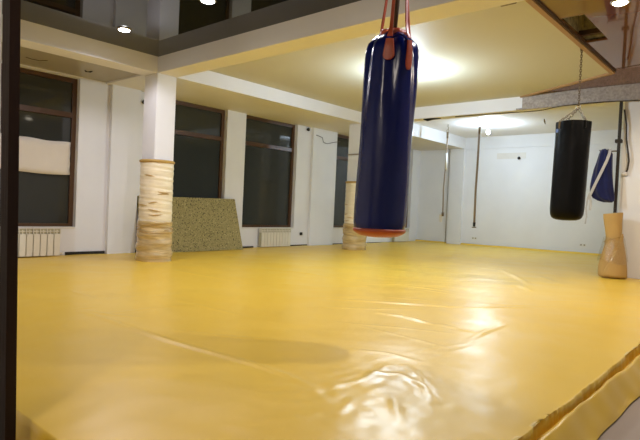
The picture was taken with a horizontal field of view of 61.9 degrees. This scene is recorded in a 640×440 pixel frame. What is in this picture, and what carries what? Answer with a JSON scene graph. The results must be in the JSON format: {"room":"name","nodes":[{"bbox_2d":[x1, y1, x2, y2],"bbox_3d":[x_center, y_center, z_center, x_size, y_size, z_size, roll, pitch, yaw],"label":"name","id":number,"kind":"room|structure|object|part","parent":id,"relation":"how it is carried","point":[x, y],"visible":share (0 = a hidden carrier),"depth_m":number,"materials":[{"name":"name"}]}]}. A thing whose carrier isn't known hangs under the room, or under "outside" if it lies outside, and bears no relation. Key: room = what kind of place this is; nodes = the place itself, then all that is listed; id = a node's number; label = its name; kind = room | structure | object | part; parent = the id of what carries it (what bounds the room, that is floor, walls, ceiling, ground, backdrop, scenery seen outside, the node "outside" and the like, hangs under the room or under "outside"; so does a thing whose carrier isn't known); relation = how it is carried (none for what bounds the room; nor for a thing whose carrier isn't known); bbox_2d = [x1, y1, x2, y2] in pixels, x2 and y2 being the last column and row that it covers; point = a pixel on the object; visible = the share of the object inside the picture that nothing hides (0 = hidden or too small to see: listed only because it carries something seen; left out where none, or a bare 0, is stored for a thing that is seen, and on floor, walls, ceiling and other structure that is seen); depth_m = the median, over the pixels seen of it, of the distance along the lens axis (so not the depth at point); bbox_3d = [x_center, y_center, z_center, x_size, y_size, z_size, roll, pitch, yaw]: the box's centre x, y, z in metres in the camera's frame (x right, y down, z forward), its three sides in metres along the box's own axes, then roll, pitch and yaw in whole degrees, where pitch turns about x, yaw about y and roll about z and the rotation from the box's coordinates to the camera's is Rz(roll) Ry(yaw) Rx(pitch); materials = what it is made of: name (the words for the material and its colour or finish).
{"room":"exercise studio","nodes":[
{"label":"exercise studio","id":0,"kind":"room"},
{"bbox_2d":[0,0,1,132],"bbox_3d":[-1.766,-0.706,2.547,12.482,3.370,0.170,4,2,41],"label":"wall","id":1,"kind":"structure","parent":0,"point":[0,0],"depth_m":2.21,"materials":[{"name":"white paint"}]},
{"bbox_2d":[0,0,20,439],"bbox_3d":[-1.272,-0.675,2.198,0.272,3.370,0.040,4,2,41],"label":"door frame","id":2,"kind":"structure","parent":1,"relation":"attached to","point":[9,194],"depth_m":2.16,"materials":[{"name":"brown wood"}]},
{"bbox_2d":[1,46,136,81],"bbox_3d":[-4.542,-2.452,7.608,1.200,0.070,3.710,4,2,41],"label":"ceiling strip","id":3,"kind":"object","parent":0,"point":[56,63],"visible":0.5,"depth_m":8.37,"materials":[{"name":"beige paint"}]},
{"bbox_2d":[2,0,360,56],"bbox_3d":[0.253,-2.361,3.416,10.770,0.080,3.760,4,2,41],"label":"ceiling","id":4,"kind":"structure","parent":0,"point":[158,27],"depth_m":6.59,"materials":[{"name":"black"}]},
{"bbox_2d":[117,27,131,31],"bbox_3d":[-2.602,-2.523,7.093,0.188,0.028,0.188,4,2,41],"label":"recessed light","id":5,"kind":"object","parent":4,"relation":"in","point":[123,29],"visible":1,"depth_m":7.05,"materials":[{"name":"silver metal"}]},
{"bbox_2d":[200,0,215,3],"bbox_3d":[-1.249,-2.434,5.939,0.188,0.028,0.188,4,2,41],"label":"recessed light","id":6,"kind":"object","parent":4,"relation":"in","point":[203,1],"visible":1,"depth_m":5.93,"materials":[{"name":"silver metal"}]},
{"bbox_2d":[353,0,418,237],"bbox_3d":[0.462,-1.097,3.486,0.371,2.428,0.370,4,2,41],"label":"bag","id":7,"kind":"object","parent":4,"relation":"hanging from","point":[391,65],"visible":1,"depth_m":3.35,"materials":[{"name":"blue leather"}]},
{"bbox_3d":[0.506,-1.669,3.470,0.053,0.981,0.045,4,2,41],"label":"cord","id":8,"kind":"part","parent":7,"relation":"part of","materials":[{"name":"brown leather"}]},
{"bbox_2d":[1,60,420,256],"bbox_3d":[-2.675,-1.016,10.903,0.385,3.520,18.000,4,2,41],"label":"wall","id":9,"kind":"structure","parent":0,"point":[109,118],"depth_m":9.75,"materials":[{"name":"white paint"}]},
{"bbox_2d":[0,63,77,228],"bbox_3d":[-4.730,-1.139,8.524,0.187,2.552,1.650,4,2,41],"label":"window","id":10,"kind":"structure","parent":9,"relation":"in","point":[48,102],"depth_m":8.84,"materials":[{"name":"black glass"}]},
{"bbox_2d":[0,133,70,174],"bbox_3d":[-4.726,-1.054,8.546,0.038,0.583,1.430,4,2,41],"label":"paper sheet","id":11,"kind":"object","parent":10,"relation":"attached to","point":[36,155],"visible":0.77,"depth_m":8.76,"materials":[{"name":"white paper"}]},
{"bbox_3d":[-4.789,-0.850,8.572,0.015,1.798,1.500,4,2,41],"label":"pane","id":12,"kind":"part","parent":10,"relation":"part of","materials":[{"name":"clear glass"}]},
{"bbox_3d":[-4.733,-2.089,8.543,0.015,0.505,1.500,4,2,41],"label":"pane","id":13,"kind":"part","parent":10,"relation":"part of","materials":[{"name":"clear glass"}]},
{"bbox_3d":[-4.786,0.119,8.552,0.182,0.032,1.650,4,2,41],"label":"sill","id":14,"kind":"part","parent":10,"relation":"part of","materials":[{"name":"white plastic"}]},
{"bbox_2d":[18,228,62,256],"bbox_3d":[-4.644,0.350,8.487,0.136,0.452,1.158,4,2,41],"label":"radiator","id":15,"kind":"object","parent":9,"relation":"attached to","point":[31,241],"visible":0.82,"depth_m":8.55,"materials":[{"name":"white metal"}]},
{"bbox_3d":[-4.675,0.388,8.450,0.050,0.334,1.050,4,2,41],"label":"panel","id":16,"kind":"part","parent":15,"relation":"part of","materials":[{"name":"beige metal"}]},
{"bbox_2d":[18,228,60,233],"bbox_3d":[-4.652,0.173,8.433,0.086,0.098,1.062,4,2,41],"label":"grille","id":17,"kind":"object","parent":15,"relation":"attached to","point":[20,230],"depth_m":8.56,"materials":[{"name":"beige metal"}]},
{"bbox_2d":[173,100,224,198],"bbox_3d":[-2.635,-1.099,10.903,0.187,2.552,1.650,4,2,41],"label":"window","id":18,"kind":"structure","parent":9,"relation":"in","point":[199,129],"depth_m":11.07,"materials":[{"name":"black glass"}]},
{"bbox_3d":[-2.694,-0.809,10.950,0.015,1.798,1.500,4,2,41],"label":"pane","id":19,"kind":"part","parent":18,"relation":"part of","materials":[{"name":"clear glass"}]},
{"bbox_3d":[-2.637,-2.049,10.921,0.015,0.505,1.500,4,2,41],"label":"pane","id":20,"kind":"part","parent":18,"relation":"part of","materials":[{"name":"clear glass"}]},
{"bbox_2d":[65,242,378,254],"bbox_3d":[-1.070,0.691,12.673,0.020,0.175,9.780,4,2,41],"label":"baseboard","id":21,"kind":"structure","parent":9,"relation":"attached to","point":[81,252],"depth_m":9.39,"materials":[{"name":"black"}]},
{"bbox_2d":[242,115,294,228],"bbox_3d":[-1.201,-1.071,12.531,0.187,2.552,1.650,4,2,41],"label":"window","id":22,"kind":"structure","parent":9,"relation":"in","point":[269,144],"depth_m":12.57,"materials":[{"name":"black glass"}]},
{"bbox_3d":[-1.260,-0.781,12.578,0.015,1.798,1.500,4,2,41],"label":"pane","id":23,"kind":"part","parent":22,"relation":"part of","materials":[{"name":"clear glass"}]},
{"bbox_3d":[-1.256,0.188,12.559,0.182,0.032,1.650,4,2,41],"label":"sill","id":24,"kind":"part","parent":22,"relation":"part of","materials":[{"name":"white"}]},
{"bbox_3d":[-1.203,-2.021,12.550,0.015,0.505,1.500,4,2,41],"label":"pane","id":25,"kind":"part","parent":22,"relation":"part of","materials":[{"name":"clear glass"}]},
{"bbox_2d":[259,228,290,246],"bbox_3d":[-1.034,0.407,12.584,0.136,0.428,1.058,4,2,41],"label":"radiator","id":26,"kind":"object","parent":9,"relation":"attached to","point":[268,237],"visible":1,"depth_m":12.46,"materials":[{"name":"white metal"}]},
{"bbox_3d":[-1.065,0.446,12.546,0.050,0.310,0.950,4,2,41],"label":"panel","id":27,"kind":"part","parent":26,"relation":"part of","materials":[{"name":"beige metal"}]},
{"bbox_2d":[259,228,290,232],"bbox_3d":[-1.043,0.243,12.530,0.086,0.098,0.962,4,2,41],"label":"grille","id":28,"kind":"object","parent":26,"relation":"attached to","point":[261,230],"depth_m":12.47,"materials":[{"name":"beige metal"}]},
{"bbox_2d":[333,134,348,228],"bbox_3d":[0.888,-1.030,14.902,0.187,2.552,1.650,4,2,41],"label":"window","id":29,"kind":"structure","parent":9,"relation":"in","point":[342,146],"depth_m":14.62,"materials":[{"name":"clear glass"}]},
{"bbox_3d":[0.829,-0.741,14.949,0.015,1.798,1.500,4,2,41],"label":"pane","id":30,"kind":"part","parent":29,"relation":"part of","materials":[{"name":"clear glass"}]},
{"bbox_3d":[0.886,-1.981,14.921,0.015,0.505,1.500,4,2,41],"label":"pane","id":31,"kind":"part","parent":29,"relation":"part of","materials":[{"name":"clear glass"}]},
{"bbox_2d":[392,228,408,241],"bbox_3d":[2.526,0.464,16.624,0.136,0.404,0.908,4,2,41],"label":"radiator","id":32,"kind":"object","parent":9,"relation":"attached to","point":[405,237],"visible":0.51,"depth_m":16.60,"materials":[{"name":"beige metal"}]},
{"bbox_2d":[405,191,409,228],"bbox_3d":[2.322,-1.003,16.530,0.187,2.552,1.650,4,2,41],"label":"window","id":33,"kind":"structure","parent":9,"relation":"in","point":[408,191],"depth_m":17.16,"materials":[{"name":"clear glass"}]},
{"bbox_2d":[2,14,465,150],"bbox_3d":[-0.865,-2.559,11.481,1.580,0.500,14.380,4,2,41],"label":"beam","id":34,"kind":"structure","parent":0,"point":[209,88],"depth_m":9.79,"materials":[{"name":"white paint"}]},
{"bbox_2d":[158,0,523,76],"bbox_3d":[1.609,-2.295,4.959,10.770,0.500,0.350,4,2,41],"label":"beam","id":35,"kind":"structure","parent":0,"point":[361,18],"depth_m":6.32,"materials":[{"name":"white paint"}]},
{"bbox_2d":[209,0,639,111],"bbox_3d":[3.391,-2.285,6.981,10.770,0.050,5.040,4,2,41],"label":"ceiling","id":36,"kind":"structure","parent":0,"point":[509,51],"depth_m":7.81,"materials":[{"name":"beige paint"}]},
{"bbox_2d":[520,0,615,97],"bbox_3d":[3.389,-2.258,7.281,1.392,0.042,5.367,3,1,22],"label":"trim","id":37,"kind":"structure","parent":36,"relation":"attached to","point":[533,3],"depth_m":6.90,"materials":[{"name":"brown wood"}]},
{"bbox_2d":[516,83,639,109],"bbox_3d":[6.378,-2.018,7.670,7.180,0.267,0.050,4,2,41],"label":"cladding","id":38,"kind":"object","parent":37,"relation":"attached to","point":[627,91],"visible":1,"depth_m":9.24,"materials":[{"name":"grey stone"}]},
{"bbox_2d":[455,100,639,116],"bbox_3d":[3.971,-2.017,9.724,3.301,0.075,0.038,4,2,41],"label":"cable","id":39,"kind":"object","parent":38,"relation":"attached to","point":[625,100],"visible":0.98,"depth_m":9.56,"materials":[{"name":"brown plastic"}]},
{"bbox_2d":[550,49,591,220],"bbox_3d":[3.399,-1.129,7.188,0.460,2.275,0.452,4,2,41],"label":"bag","id":40,"kind":"object","parent":36,"relation":"hanging from","point":[572,137],"visible":0.99,"depth_m":7.03,"materials":[{"name":"black leather"}]},
{"bbox_3d":[3.348,-1.418,7.177,0.174,0.223,0.268,4,2,41],"label":"chain","id":41,"kind":"part","parent":40,"relation":"part of","materials":[{"name":"silver metal"}]},
{"bbox_3d":[3.469,-1.893,7.119,0.033,0.714,0.201,3,1,25],"label":"chain","id":42,"kind":"part","parent":40,"relation":"part of","materials":[{"name":"grey metal"}]},
{"bbox_2d":[563,15,605,39],"bbox_3d":[3.169,-2.549,6.368,0.460,0.440,1.240,4,2,41],"label":"ceiling opening","id":43,"kind":"object","parent":36,"relation":"on","point":[581,22],"depth_m":6.80,"materials":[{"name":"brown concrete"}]},
{"bbox_2d":[579,28,601,35],"bbox_3d":[3.418,-2.354,6.665,0.340,0.060,0.060,4,2,41],"label":"trim","id":44,"kind":"structure","parent":36,"relation":"attached to","point":[592,31],"depth_m":6.67,"materials":[{"name":"brown"}]},
{"bbox_2d":[610,0,630,5],"bbox_3d":[3.096,-2.237,5.507,0.188,0.028,0.188,4,2,41],"label":"recessed light","id":45,"kind":"object","parent":36,"relation":"in","point":[614,2],"visible":1,"depth_m":5.48,"materials":[{"name":"silver metal"}]},
{"bbox_2d":[414,104,624,137],"bbox_3d":[6.872,-2.313,10.925,10.770,0.080,4.980,4,2,41],"label":"ceiling","id":46,"kind":"structure","parent":0,"point":[602,117],"depth_m":13.26,"materials":[{"name":"white paint"}]},
{"bbox_2d":[439,124,448,221],"bbox_3d":[3.271,-1.224,14.065,0.162,2.570,0.080,4,2,41],"label":"rope","id":47,"kind":"object","parent":46,"relation":"hanging from","point":[447,136],"visible":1,"depth_m":14.04,"materials":[{"name":"brown fabric"}]},
{"bbox_2d":[472,119,480,227],"bbox_3d":[3.830,-1.133,13.039,0.114,2.652,0.111,4,2,41],"label":"rope","id":48,"kind":"object","parent":46,"relation":"hanging from","point":[479,128],"visible":1,"depth_m":13.02,"materials":[{"name":"brown fabric"}]},
{"bbox_2d":[414,97,624,121],"bbox_3d":[5.145,-2.226,8.973,10.770,0.500,0.270,4,2,41],"label":"beam","id":49,"kind":"structure","parent":0,"point":[446,111],"depth_m":10.59,"materials":[{"name":"white paint"}]},
{"bbox_2d":[423,118,440,120],"bbox_3d":[2.368,-2.129,11.305,0.403,0.064,0.060,4,2,41],"label":"ceiling hook","id":50,"kind":"object","parent":49,"relation":"attached to","point":[427,119],"visible":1,"depth_m":11.32,"materials":[{"name":"black metal"}]},
{"bbox_2d":[416,129,623,253],"bbox_3d":[7.869,-0.617,13.377,12.350,3.570,0.240,4,2,41],"label":"wall","id":51,"kind":"structure","parent":0,"point":[513,197],"depth_m":15.50,"materials":[{"name":"white paint"}]},
{"bbox_2d":[445,149,449,236],"bbox_3d":[3.968,-0.736,16.642,0.018,2.940,0.018,4,2,41],"label":"pipe","id":52,"kind":"object","parent":51,"relation":"attached to","point":[449,149],"visible":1,"depth_m":16.63,"materials":[{"name":"beige"}]},
{"bbox_2d":[497,152,525,158],"bbox_3d":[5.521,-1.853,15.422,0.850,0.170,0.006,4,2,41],"label":"air conditioner","id":53,"kind":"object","parent":51,"relation":"attached to","point":[499,155],"depth_m":15.43,"materials":[{"name":"white plastic"}]},
{"bbox_2d":[597,396,639,439],"bbox_3d":[1.845,1.099,6.753,12.850,0.100,18.200,4,2,41],"label":"floor","id":54,"kind":"structure","parent":0,"point":[627,426],"depth_m":2.92,"materials":[{"name":"beige tile"}]},
{"bbox_2d":[142,73,176,160],"bbox_3d":[-2.651,-0.763,8.686,0.385,3.120,0.350,4,2,41],"label":"column","id":55,"kind":"structure","parent":54,"relation":"on","point":[159,89],"depth_m":8.53,"materials":[{"name":"white paint"}]},
{"bbox_2d":[135,159,174,261],"bbox_3d":[-2.679,-0.151,8.699,0.577,1.634,0.577,4,2,38],"label":"padding","id":56,"kind":"object","parent":55,"relation":"attached to","point":[154,232],"visible":1,"depth_m":8.48,"materials":[{"name":"beige fabric"}]},
{"bbox_3d":[-2.691,0.114,8.703,0.576,0.174,0.579,4,2,41],"label":"cord","id":57,"kind":"part","parent":56,"relation":"part of","materials":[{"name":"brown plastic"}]},
{"bbox_2d":[16,239,639,439],"bbox_3d":[1.545,0.836,9.239,8.480,0.266,14.392,4,2,41],"label":"floor mat","id":58,"kind":"object","parent":54,"relation":"on","point":[417,339],"visible":0.94,"depth_m":3.74,"materials":[{"name":"yellow plastic"}]},
{"bbox_2d":[137,196,242,251],"bbox_3d":[-2.539,0.080,10.705,0.340,1.088,2.350,4,2,41],"label":"board","id":59,"kind":"object","parent":58,"relation":"on","point":[199,224],"visible":0.79,"depth_m":10.86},
{"bbox_2d":[599,102,622,212],"bbox_3d":[4.846,-0.527,8.981,0.340,2.909,0.090,4,2,41],"label":"steel pole","id":60,"kind":"object","parent":58,"relation":"on","point":[619,140],"visible":0.73,"depth_m":8.87,"materials":[{"name":"brown"}]},
{"bbox_2d":[584,149,614,223],"bbox_3d":[4.713,-0.556,8.938,0.418,1.268,0.243,4,2,41],"label":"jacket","id":61,"kind":"object","parent":60,"relation":"hanging from","point":[601,185],"visible":1,"depth_m":8.85,"materials":[{"name":"blue fabric"}]},
{"bbox_2d":[598,212,626,278],"bbox_3d":[4.779,0.401,8.697,0.454,1.059,0.399,4,2,41],"label":"padding","id":62,"kind":"object","parent":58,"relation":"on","point":[612,261],"visible":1,"depth_m":8.60,"materials":[{"name":"brown"}]},
{"bbox_2d":[347,124,360,180],"bbox_3d":[0.872,-0.695,12.685,0.385,3.120,0.310,4,2,41],"label":"column","id":63,"kind":"structure","parent":54,"relation":"on","point":[354,129],"depth_m":12.57,"materials":[{"name":"white paint"}]},
{"bbox_2d":[342,181,366,249],"bbox_3d":[0.846,-0.100,12.705,0.578,1.620,0.575,3,2,30],"label":"padding","id":64,"kind":"object","parent":63,"relation":"attached to","point":[351,240],"visible":0.57,"depth_m":12.49,"materials":[{"name":"beige fabric"}]},
{"bbox_2d":[619,101,639,278],"bbox_3d":[7.047,-0.285,7.181,5.360,3.120,0.175,4,2,41],"label":"wall partition","id":65,"kind":"structure","parent":0,"point":[629,203],"depth_m":8.78,"materials":[{"name":"white paint"}]},
{"bbox_2d":[624,109,629,171],"bbox_3d":[5.061,-1.294,8.819,0.136,1.067,0.036,4,2,41],"label":"cable","id":66,"kind":"object","parent":65,"relation":"attached to","point":[624,109],"visible":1,"depth_m":8.81,"materials":[{"name":"brown plastic"}]}
]}

